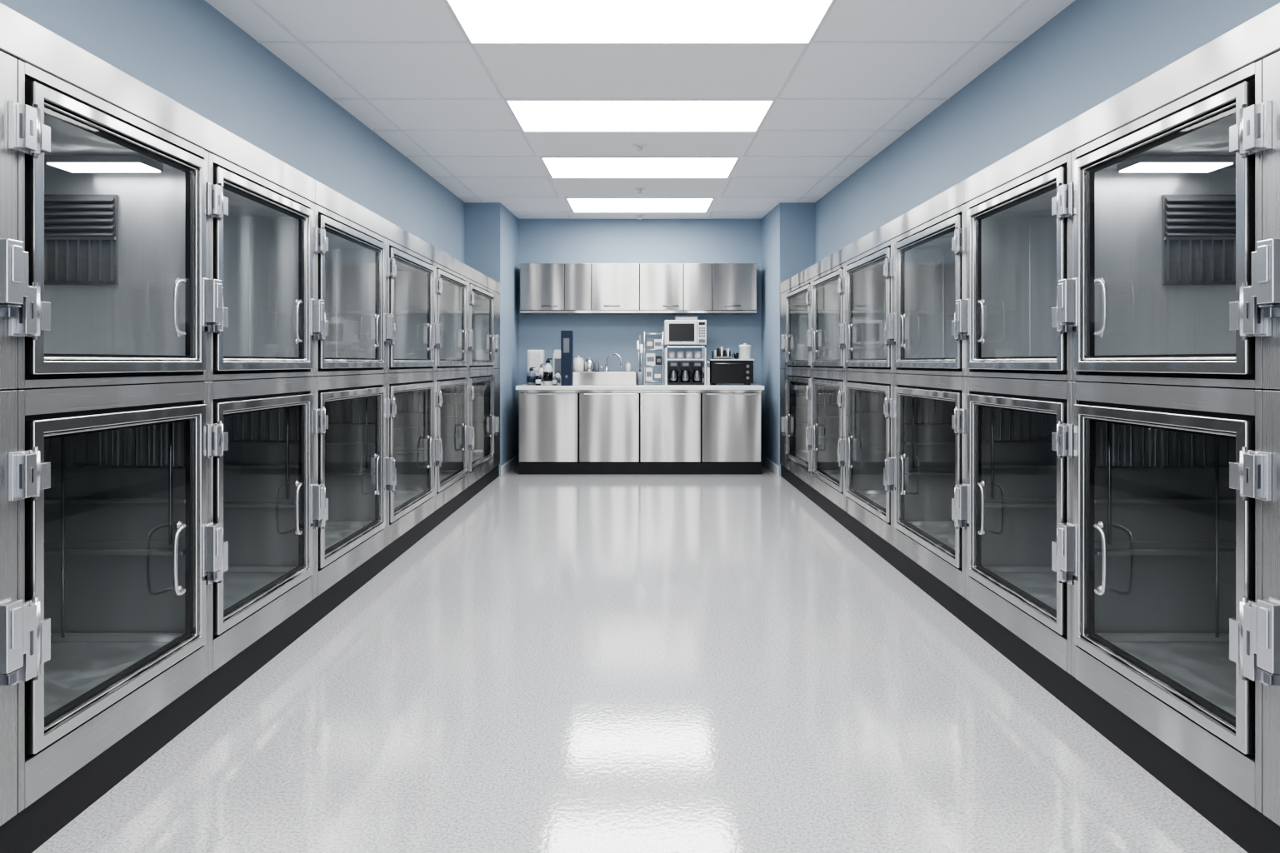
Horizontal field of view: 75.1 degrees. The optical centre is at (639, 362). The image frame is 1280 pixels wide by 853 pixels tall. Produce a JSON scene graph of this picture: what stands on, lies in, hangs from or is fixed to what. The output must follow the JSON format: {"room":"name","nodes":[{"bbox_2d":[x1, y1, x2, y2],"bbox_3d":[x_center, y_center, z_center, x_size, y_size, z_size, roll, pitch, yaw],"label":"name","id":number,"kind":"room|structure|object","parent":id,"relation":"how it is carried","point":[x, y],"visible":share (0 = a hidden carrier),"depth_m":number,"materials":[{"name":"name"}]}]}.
{"room":"veterinary kennel ward","nodes":[
{"label":"veterinary kennel ward","id":0,"kind":"room"},
{"bbox_2d":[0,0,518,475],"bbox_3d":[-1.989,-0.265,3.575,1.022,2.970,13.150,0,0,0],"label":"wall","id":1,"kind":"structure","parent":0,"point":[188,52],"depth_m":4.48,"materials":[{"name":"blue paint"}]},
{"bbox_2d":[0,2,499,294],"bbox_3d":[-1.683,-0.789,3.967,0.374,0.110,9.933,0,0,0],"label":"header","id":2,"kind":"object","parent":1,"relation":"attached to","point":[22,38],"visible":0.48,"depth_m":2.68,"materials":[{"name":"metal"}]},
{"bbox_2d":[0,454,519,852],"bbox_3d":[-1.837,1.155,4.574,0.726,0.129,11.149,0,0,0],"label":"baseboard","id":3,"kind":"structure","parent":1,"relation":"attached to","point":[32,827],"depth_m":2.77,"materials":[{"name":"black rubber"}]},
{"bbox_2d":[0,390,28,826],"bbox_3d":[-1.824,0.578,1.505,0.768,1.022,1.007,0,0,0],"label":"cage","id":4,"kind":"object","parent":3,"relation":"on","point":[13,613],"visible":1,"depth_m":1.97,"materials":[{"name":"metal"}]},
{"bbox_2d":[0,50,28,389],"bbox_3d":[-1.824,-0.334,1.505,0.768,0.796,1.007,0,0,0],"label":"cage","id":5,"kind":"object","parent":4,"relation":"on","point":[13,260],"visible":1,"depth_m":1.97,"materials":[{"name":"metal"}]},
{"bbox_2d":[0,381,222,813],"bbox_3d":[-1.824,0.578,2.449,0.768,1.022,0.941,0,0,0],"label":"cage","id":6,"kind":"object","parent":3,"relation":"on","point":[117,546],"visible":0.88,"depth_m":2.81,"materials":[{"name":"metal"}]},
{"bbox_2d":[8,59,222,389],"bbox_3d":[-1.824,-0.334,2.449,0.768,0.796,0.941,0,0,0],"label":"cage","id":7,"kind":"object","parent":6,"relation":"on","point":[112,221],"visible":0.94,"depth_m":2.83,"materials":[{"name":"metal"}]},
{"bbox_2d":[44,195,118,284],"bbox_3d":[-1.955,-0.425,2.877,0.290,0.310,0.026,0,0,0],"label":"vent grille","id":8,"kind":"object","parent":7,"relation":"attached to","point":[81,232],"depth_m":2.88,"materials":[{"name":"metal"}]},
{"bbox_2d":[44,155,163,172],"bbox_3d":[-1.775,-0.657,2.765,0.310,0.027,0.130,0,0,0],"label":"lamp","id":9,"kind":"object","parent":7,"relation":"attached to","point":[70,163],"depth_m":2.71,"materials":[{"name":"white plastic"}]},
{"bbox_2d":[177,376,324,674],"bbox_3d":[-1.824,0.578,3.361,0.768,1.022,0.977,0,0,0],"label":"cage","id":10,"kind":"object","parent":3,"relation":"on","point":[263,493],"visible":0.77,"depth_m":3.76,"materials":[{"name":"metal"}]},
{"bbox_2d":[205,152,324,380],"bbox_3d":[-1.824,-0.334,3.361,0.768,0.796,0.977,0,0,0],"label":"cage","id":11,"kind":"object","parent":10,"relation":"on","point":[261,252],"visible":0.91,"depth_m":3.81,"materials":[{"name":"metal"}]},
{"bbox_2d":[295,374,394,598],"bbox_3d":[-1.824,0.578,4.381,0.768,1.022,1.106,0,0,0],"label":"cage","id":12,"kind":"object","parent":3,"relation":"on","point":[355,470],"visible":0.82,"depth_m":4.84,"materials":[{"name":"metal"}]},
{"bbox_2d":[313,204,394,376],"bbox_3d":[-1.824,-0.334,4.381,0.768,0.796,1.106,0,0,0],"label":"cage","id":13,"kind":"object","parent":12,"relation":"on","point":[350,259],"visible":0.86,"depth_m":4.89,"materials":[{"name":"metal"}]},
{"bbox_2d":[374,371,441,545],"bbox_3d":[-1.824,0.578,5.521,0.768,1.022,1.178,0,0,0],"label":"cage","id":14,"kind":"object","parent":3,"relation":"on","point":[413,447],"visible":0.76,"depth_m":6.02,"materials":[{"name":"metal"}]},
{"bbox_2d":[386,239,441,373],"bbox_3d":[-1.824,-0.334,5.521,0.768,0.796,1.178,0,0,0],"label":"cage","id":15,"kind":"object","parent":14,"relation":"on","point":[410,275],"visible":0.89,"depth_m":6.06,"materials":[{"name":"metal"}]},
{"bbox_2d":[433,370,474,510],"bbox_3d":[-1.824,0.578,6.690,0.768,1.022,1.176,0,0,0],"label":"cage","id":16,"kind":"object","parent":3,"relation":"on","point":[452,427],"visible":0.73,"depth_m":7.17,"materials":[{"name":"metal"}]},
{"bbox_2d":[435,262,474,370],"bbox_3d":[-1.824,-0.334,6.690,0.768,0.796,1.176,0,0,0],"label":"cage","id":17,"kind":"object","parent":16,"relation":"on","point":[451,287],"visible":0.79,"depth_m":7.19,"materials":[{"name":"metal"}]},
{"bbox_2d":[468,369,499,486],"bbox_3d":[-1.824,0.578,8.107,0.768,1.022,1.652,0,0,0],"label":"cage","id":18,"kind":"object","parent":3,"relation":"on","point":[483,384],"visible":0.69,"depth_m":8.52,"materials":[{"name":"metal"}]},
{"bbox_2d":[468,279,499,369],"bbox_3d":[-1.824,-0.334,8.107,0.768,0.796,1.652,0,0,0],"label":"cage","id":19,"kind":"object","parent":18,"relation":"on","point":[483,302],"visible":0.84,"depth_m":8.67,"materials":[{"name":"metal"}]},
{"bbox_2d":[32,463,1247,852],"bbox_3d":[0.000,1.280,2.900,5.000,0.120,14.800,0,0,0],"label":"floor","id":20,"kind":"structure","parent":0,"point":[561,663],"depth_m":2.84,"materials":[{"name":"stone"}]},
{"bbox_2d":[515,383,764,474],"bbox_3d":[0.000,0.738,9.579,2.690,0.965,1.138,0,0,0],"label":"base cabinet","id":21,"kind":"object","parent":20,"relation":"on","point":[648,428],"visible":0.98,"depth_m":9.06,"materials":[{"name":"metal"}]},
{"bbox_2d":[515,383,764,389],"bbox_3d":[0.000,0.278,9.579,2.690,0.045,1.138,0,0,0],"label":"countertop","id":22,"kind":"structure","parent":21,"relation":"on","point":[647,386],"depth_m":9.01,"materials":[{"name":"white stone"}]},
{"bbox_2d":[526,367,535,384],"bbox_3d":[-1.220,0.155,9.350,0.101,0.200,0.101,0,0,0],"label":"soap pump bottle","id":23,"kind":"object","parent":22,"relation":"on","point":[531,376],"visible":0.98,"depth_m":9.31,"materials":[{"name":"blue plastic"}]},
{"bbox_2d":[527,350,544,376],"bbox_3d":[-1.210,0.055,9.690,0.180,0.400,0.180,0,0,0],"label":"paper towel dispenser","id":24,"kind":"object","parent":22,"relation":"on","point":[535,357],"visible":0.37,"depth_m":9.60,"materials":[{"name":"white plastic"}]},
{"bbox_2d":[535,373,540,385],"bbox_3d":[-1.130,0.190,9.260,0.061,0.130,0.061,0,0,0],"label":"soap pump bottle","id":25,"kind":"object","parent":22,"relation":"on","point":[537,378],"visible":1,"depth_m":9.24,"materials":[{"name":"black plastic"}]},
{"bbox_2d":[538,364,544,384],"bbox_3d":[-1.120,0.135,9.450,0.073,0.240,0.073,0,0,0],"label":"spray bottle","id":26,"kind":"object","parent":22,"relation":"on","point":[541,370],"visible":0.65,"depth_m":9.42,"materials":[{"name":"white plastic"}]},
{"bbox_2d":[543,358,552,384],"bbox_3d":[-1.030,0.105,9.330,0.105,0.300,0.105,0,0,0],"label":"pump bottle","id":27,"kind":"object","parent":22,"relation":"on","point":[547,369],"visible":0.98,"depth_m":9.29,"materials":[{"name":"white plastic"}]},
{"bbox_2d":[552,375,557,385],"bbox_3d":[-0.940,0.195,9.200,0.052,0.120,0.052,0,0,0],"label":"soap pump bottle","id":28,"kind":"object","parent":22,"relation":"on","point":[554,379],"visible":1,"depth_m":9.18,"materials":[{"name":"grey plastic"}]},
{"bbox_2d":[553,350,560,377],"bbox_3d":[-0.943,0.055,9.688,0.115,0.400,0.183,0,0,0],"label":"dispenser","id":29,"kind":"object","parent":22,"relation":"on","point":[557,355],"visible":0.44,"depth_m":9.60,"materials":[{"name":"white plastic"}]},
{"bbox_2d":[555,370,560,384],"bbox_3d":[-0.925,0.170,9.360,0.067,0.170,0.067,0,0,0],"label":"soap pump bottle","id":30,"kind":"object","parent":22,"relation":"on","point":[557,375],"visible":0.8,"depth_m":9.34,"materials":[{"name":"white plastic"}]},
{"bbox_2d":[560,330,573,385],"bbox_3d":[-0.802,-0.045,9.165,0.115,0.600,0.190,0,0,0],"label":"ring binder","id":31,"kind":"object","parent":22,"relation":"on","point":[567,337],"visible":1,"depth_m":9.07,"materials":[{"name":"paper"}]},
{"bbox_2d":[573,371,636,384],"bbox_3d":[-0.435,0.182,9.690,0.790,0.145,0.820,0,0,0],"label":"sink","id":32,"kind":"object","parent":22,"relation":"in","point":[579,377],"visible":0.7,"depth_m":9.28,"materials":[{"name":"silver metal"}]},
{"bbox_2d":[573,355,584,371],"bbox_3d":[-0.740,0.014,10.030,0.130,0.190,0.130,0,0,0],"label":"lidded canister","id":33,"kind":"object","parent":32,"relation":"on","point":[578,362],"visible":0.96,"depth_m":9.98,"materials":[{"name":"white ceramic"}]},
{"bbox_2d":[584,357,594,371],"bbox_3d":[-0.610,0.024,10.030,0.116,0.170,0.116,0,0,0],"label":"lidded canister","id":34,"kind":"object","parent":32,"relation":"on","point":[588,363],"visible":1,"depth_m":9.98,"materials":[{"name":"silver metal"}]},
{"bbox_2d":[594,360,599,371],"bbox_3d":[-0.520,0.039,10.030,0.056,0.140,0.056,0,0,0],"label":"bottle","id":35,"kind":"object","parent":32,"relation":"on","point":[597,363],"visible":1,"depth_m":10.01,"materials":[{"name":"grey plastic"}]},
{"bbox_2d":[599,353,622,371],"bbox_3d":[-0.346,-0.002,9.935,0.290,0.221,0.060,0,0,16],"label":"gooseneck faucet","id":36,"kind":"object","parent":32,"relation":"on","point":[611,354],"visible":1,"depth_m":9.93,"materials":[{"name":"silver metal"}]},
{"bbox_2d":[625,361,630,371],"bbox_3d":[-0.140,0.049,10.030,0.060,0.120,0.060,0,0,0],"label":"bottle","id":37,"kind":"object","parent":32,"relation":"on","point":[627,365],"visible":1,"depth_m":10.01,"materials":[{"name":"white plastic"}]},
{"bbox_2d":[636,335,643,384],"bbox_3d":[0.000,-0.025,9.400,0.080,0.560,0.080,0,0,0],"label":"stand","id":38,"kind":"object","parent":22,"relation":"on","point":[639,347],"visible":0.93,"depth_m":9.39,"materials":[{"name":"grey plastic"}]},
{"bbox_2d":[644,331,663,384],"bbox_3d":[0.155,-0.045,9.500,0.220,0.600,0.250,0,0,0],"label":"storage rack","id":39,"kind":"object","parent":22,"relation":"on","point":[644,332],"visible":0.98,"depth_m":9.38,"materials":[{"name":"silver metal"}]},
{"bbox_2d":[645,338,662,380],"bbox_3d":[0.158,-0.031,9.499,0.185,0.480,0.162,0,0,0],"label":"boxes","id":40,"kind":"object","parent":39,"relation":"on","point":[650,357],"visible":0.94,"depth_m":9.42,"materials":[{"name":"white cardboard"}]},
{"bbox_2d":[667,361,679,384],"bbox_3d":[0.385,0.122,9.498,0.141,0.265,0.203,0,0,0],"label":"coffee maker","id":41,"kind":"object","parent":22,"relation":"on","point":[673,375],"visible":0.99,"depth_m":9.42,"materials":[{"name":"black plastic"}]},
{"bbox_2d":[664,345,706,384],"bbox_3d":[0.515,0.035,9.550,0.460,0.440,0.380,0,0,0],"label":"stand","id":42,"kind":"object","parent":22,"relation":"on","point":[703,359],"visible":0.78,"depth_m":9.36,"materials":[{"name":"silver metal"}]},
{"bbox_2d":[664,320,706,345],"bbox_3d":[0.515,-0.331,9.530,0.470,0.290,0.400,0,0,0],"label":"microwave oven","id":43,"kind":"object","parent":42,"relation":"on","point":[677,332],"visible":0.93,"depth_m":9.35,"materials":[{"name":"white plastic"}]},
{"bbox_2d":[674,316,698,319],"bbox_3d":[0.530,-0.499,9.550,0.260,0.044,0.200,0,0,0],"label":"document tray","id":44,"kind":"object","parent":43,"relation":"on","point":[676,317],"visible":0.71,"depth_m":9.46,"materials":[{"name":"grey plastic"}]},
{"bbox_2d":[679,361,692,384],"bbox_3d":[0.520,0.122,9.498,0.141,0.265,0.203,0,0,0],"label":"coffee maker","id":45,"kind":"object","parent":22,"relation":"on","point":[686,375],"visible":0.98,"depth_m":9.43,"materials":[{"name":"black plastic"}]},
{"bbox_2d":[690,361,704,384],"bbox_3d":[0.655,0.122,9.498,0.141,0.265,0.203,0,0,0],"label":"coffee maker","id":46,"kind":"object","parent":22,"relation":"on","point":[697,367],"visible":0.98,"depth_m":9.42,"materials":[{"name":"black plastic"}]},
{"bbox_2d":[706,360,709,384],"bbox_3d":[0.771,0.120,9.549,0.032,0.270,0.303,0,0,0],"label":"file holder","id":47,"kind":"object","parent":22,"relation":"on","point":[707,362],"visible":0.76,"depth_m":9.40,"materials":[{"name":"white plastic"}]},
{"bbox_2d":[707,359,754,384],"bbox_3d":[1.038,0.109,9.545,0.495,0.292,0.431,0,0,0],"label":"toaster oven","id":48,"kind":"object","parent":22,"relation":"on","point":[722,371],"visible":0.94,"depth_m":9.36,"materials":[{"name":"black metal"}]},
{"bbox_2d":[711,346,730,359],"bbox_3d":[0.930,-0.108,9.540,0.200,0.140,0.240,0,0,0],"label":"organizer","id":49,"kind":"object","parent":48,"relation":"on","point":[716,354],"visible":0.9,"depth_m":9.44,"materials":[{"name":"white plastic"}]},
{"bbox_2d":[731,353,739,359],"bbox_3d":[1.085,-0.073,9.434,0.073,0.070,0.060,0,0,34],"label":"coffee mug","id":50,"kind":"object","parent":48,"relation":"on","point":[736,355],"visible":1,"depth_m":9.41,"materials":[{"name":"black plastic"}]},
{"bbox_2d":[739,343,750,359],"bbox_3d":[1.200,-0.128,9.520,0.136,0.180,0.136,0,0,0],"label":"lidded canister","id":51,"kind":"object","parent":48,"relation":"on","point":[744,350],"visible":0.95,"depth_m":9.47,"materials":[{"name":"white plastic"}]},
{"bbox_2d":[205,0,1074,219],"bbox_3d":[0.000,-1.623,3.575,5.000,0.498,13.450,0,0,0],"label":"ceiling","id":52,"kind":"structure","parent":0,"point":[375,70],"depth_m":4.71,"materials":[{"name":"tile"}]},
{"bbox_2d":[448,0,831,41],"bbox_3d":[0.000,-1.561,3.709,1.650,0.021,0.758,0,0,0],"label":"ceiling light","id":53,"kind":"object","parent":52,"relation":"in","point":[482,20],"visible":1,"depth_m":3.81,"materials":[{"name":"white plastic"}]},
{"bbox_2d":[507,100,772,130],"bbox_3d":[0.000,-1.610,5.455,1.620,0.021,0.750,0,0,0],"label":"ceiling light","id":54,"kind":"object","parent":52,"relation":"in","point":[532,115],"visible":1,"depth_m":5.41,"materials":[{"name":"white plastic"}]},
{"bbox_2d":[542,158,737,177],"bbox_3d":[0.000,-1.656,7.095,1.570,0.023,0.830,0,0,0],"label":"ceiling light","id":55,"kind":"object","parent":52,"relation":"in","point":[558,167],"visible":1,"depth_m":7.06,"materials":[{"name":"white plastic"}]},
{"bbox_2d":[567,198,712,211],"bbox_3d":[0.000,-1.712,9.080,1.510,0.026,0.940,0,0,0],"label":"ceiling light","id":56,"kind":"object","parent":52,"relation":"in","point":[577,204],"visible":1,"depth_m":9.03,"materials":[{"name":"white plastic"}]},
{"bbox_2d":[632,143,647,151],"bbox_3d":[0.000,-1.615,6.280,0.110,0.050,0.110,0,0,0],"label":"sprinkler head","id":57,"kind":"object","parent":52,"relation":"attached to","point":[639,146],"visible":1,"depth_m":6.27},
{"bbox_2d":[634,187,645,194],"bbox_3d":[0.000,-1.666,8.100,0.110,0.050,0.110,0,0,0],"label":"sprinkler head","id":58,"kind":"object","parent":52,"relation":"attached to","point":[639,189],"visible":1,"depth_m":8.09},
{"bbox_2d":[635,215,644,219],"bbox_3d":[0.000,-1.715,9.850,0.110,0.050,0.110,0,0,0],"label":"sprinkler head","id":59,"kind":"object","parent":52,"relation":"attached to","point":[638,216],"visible":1,"depth_m":9.84},
{"bbox_2d":[250,0,1029,219],"bbox_3d":[0.000,-1.562,3.575,3.760,0.374,13.150,0,0,0],"label":"grid","id":60,"kind":"object","parent":52,"relation":"attached to","point":[302,42],"depth_m":4.87,"materials":[{"name":"white metal"}]},
{"bbox_2d":[443,0,836,44],"bbox_3d":[0.000,-1.561,3.709,1.686,0.034,0.794,0,0,0],"label":"frame","id":61,"kind":"object","parent":52,"relation":"in","point":[447,2],"depth_m":4.09,"materials":[{"name":"white metal"}]},
{"bbox_2d":[503,98,776,132],"bbox_3d":[0.000,-1.610,5.455,1.656,0.034,0.786,0,0,0],"label":"frame","id":62,"kind":"object","parent":52,"relation":"in","point":[506,100],"depth_m":5.07,"materials":[{"name":"white metal"}]},
{"bbox_2d":[539,155,740,178],"bbox_3d":[0.000,-1.656,7.095,1.606,0.036,0.866,0,0,0],"label":"frame","id":63,"kind":"object","parent":52,"relation":"in","point":[541,157],"depth_m":6.67,"materials":[{"name":"white metal"}]},
{"bbox_2d":[565,197,714,212],"bbox_3d":[0.000,-1.712,9.080,1.546,0.040,0.976,0,0,0],"label":"ceiling light panel","id":64,"kind":"object","parent":52,"relation":"in","point":[566,198],"depth_m":8.88,"materials":[{"name":"white plastic"}]},
{"bbox_2d":[518,219,761,454],"bbox_3d":[0.000,-0.267,10.225,5.000,2.974,0.150,0,0,0],"label":"wall","id":65,"kind":"structure","parent":0,"point":[540,241],"depth_m":10.15,"materials":[{"name":"blue paint"}]},
{"bbox_2d":[520,263,756,314],"bbox_3d":[-0.018,-0.873,9.959,2.787,0.585,0.379,0,0,0],"label":"upper cabinet","id":66,"kind":"object","parent":65,"relation":"attached to","point":[545,288],"visible":1,"depth_m":9.80,"materials":[{"name":"metal"}]},
{"bbox_2d":[761,0,1279,475],"bbox_3d":[1.989,-0.265,3.575,1.022,2.970,13.150,0,0,0],"label":"wall","id":67,"kind":"structure","parent":0,"point":[1090,52],"depth_m":4.45,"materials":[{"name":"blue paint"}]},
{"bbox_2d":[760,454,1279,852],"bbox_3d":[1.837,1.155,4.574,0.726,0.129,11.149,0,0,0],"label":"baseboard","id":68,"kind":"structure","parent":67,"relation":"attached to","point":[1247,827],"depth_m":2.77,"materials":[{"name":"black rubber"}]},
{"bbox_2d":[780,369,811,486],"bbox_3d":[1.824,0.578,8.107,0.768,1.022,1.652,0,0,0],"label":"cage","id":69,"kind":"object","parent":68,"relation":"on","point":[795,384],"visible":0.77,"depth_m":8.53,"materials":[{"name":"metal"}]},
{"bbox_2d":[780,279,811,369],"bbox_3d":[1.824,-0.334,8.107,0.768,0.796,1.652,0,0,0],"label":"cage","id":70,"kind":"object","parent":69,"relation":"on","point":[795,302],"visible":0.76,"depth_m":8.67,"materials":[{"name":"metal"}]},
{"bbox_2d":[805,370,846,510],"bbox_3d":[1.824,0.578,6.690,0.768,1.022,1.176,0,0,0],"label":"cage","id":71,"kind":"object","parent":68,"relation":"on","point":[827,427],"visible":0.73,"depth_m":7.17,"materials":[{"name":"metal"}]},
{"bbox_2d":[805,262,844,370],"bbox_3d":[1.824,-0.334,6.690,0.768,0.796,1.176,0,0,0],"label":"cage","id":72,"kind":"object","parent":71,"relation":"on","point":[827,287],"visible":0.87,"depth_m":7.19,"materials":[{"name":"metal"}]},
{"bbox_2d":[838,371,905,545],"bbox_3d":[1.824,0.578,5.521,0.768,1.022,1.178,0,0,0],"label":"cage","id":73,"kind":"object","parent":68,"relation":"on","point":[866,447],"visible":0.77,"depth_m":6.02,"materials":[{"name":"metal"}]},
{"bbox_2d":[838,239,893,373],"bbox_3d":[1.824,-0.334,5.521,0.768,0.796,1.178,0,0,0],"label":"cage","id":74,"kind":"object","parent":73,"relation":"on","point":[869,275],"visible":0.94,"depth_m":6.04,"materials":[{"name":"metal"}]},
{"bbox_2d":[885,374,984,598],"bbox_3d":[1.824,0.578,4.381,0.768,1.022,1.106,0,0,0],"label":"cage","id":75,"kind":"object","parent":68,"relation":"on","point":[924,470],"visible":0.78,"depth_m":4.84,"materials":[{"name":"metal"}]},
{"bbox_2d":[885,204,966,376],"bbox_3d":[1.824,-0.334,4.381,0.768,0.796,1.106,0,0,0],"label":"cage","id":76,"kind":"object","parent":75,"relation":"on","point":[929,259],"visible":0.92,"depth_m":4.89,"materials":[{"name":"metal"}]},
{"bbox_2d":[955,376,1102,674],"bbox_3d":[1.824,0.578,3.361,0.768,1.022,0.977,0,0,0],"label":"cage","id":77,"kind":"object","parent":68,"relation":"on","point":[1016,493],"visible":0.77,"depth_m":3.76,"materials":[{"name":"metal"}]},
{"bbox_2d":[955,152,1074,380],"bbox_3d":[1.824,-0.334,3.361,0.768,0.796,0.977,0,0,0],"label":"cage","id":78,"kind":"object","parent":77,"relation":"on","point":[1018,252],"visible":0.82,"depth_m":3.81,"materials":[{"name":"metal"}]},
{"bbox_2d":[1057,381,1279,813],"bbox_3d":[1.824,0.578,2.449,0.768,1.022,0.941,0,0,0],"label":"cage","id":79,"kind":"object","parent":68,"relation":"on","point":[1162,546],"visible":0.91,"depth_m":2.81,"materials":[{"name":"metal"}]},
{"bbox_2d":[1057,59,1271,389],"bbox_3d":[1.824,-0.334,2.449,0.768,0.796,0.941,0,0,0],"label":"cage","id":80,"kind":"object","parent":79,"relation":"on","point":[1167,221],"visible":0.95,"depth_m":2.83,"materials":[{"name":"metal"}]},
{"bbox_2d":[1116,155,1235,172],"bbox_3d":[1.775,-0.657,2.765,0.310,0.027,0.130,0,0,0],"label":"lamp","id":81,"kind":"object","parent":80,"relation":"attached to","point":[1135,163],"depth_m":2.71,"materials":[{"name":"white plastic"}]},
{"bbox_2d":[1161,195,1235,284],"bbox_3d":[1.955,-0.425,2.877,0.290,0.310,0.026,0,0,0],"label":"vent grille","id":82,"kind":"object","parent":80,"relation":"attached to","point":[1198,232],"depth_m":2.88,"materials":[{"name":"metal"}]},
{"bbox_2d":[1251,390,1279,826],"bbox_3d":[1.824,0.578,1.505,0.768,1.022,1.007,0,0,0],"label":"cage","id":83,"kind":"object","parent":68,"relation":"on","point":[1266,613],"visible":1,"depth_m":1.97,"materials":[{"name":"metal"}]},
{"bbox_2d":[1251,50,1279,389],"bbox_3d":[1.824,-0.334,1.505,0.768,0.796,1.007,0,0,0],"label":"cage","id":84,"kind":"object","parent":83,"relation":"on","point":[1266,260],"visible":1,"depth_m":1.97,"materials":[{"name":"metal"}]},
{"bbox_2d":[780,2,1279,294],"bbox_3d":[1.683,-0.789,3.967,0.374,0.110,9.933,0,0,0],"label":"header","id":85,"kind":"object","parent":67,"relation":"attached to","point":[1257,38],"visible":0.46,"depth_m":2.69,"materials":[{"name":"metal"}]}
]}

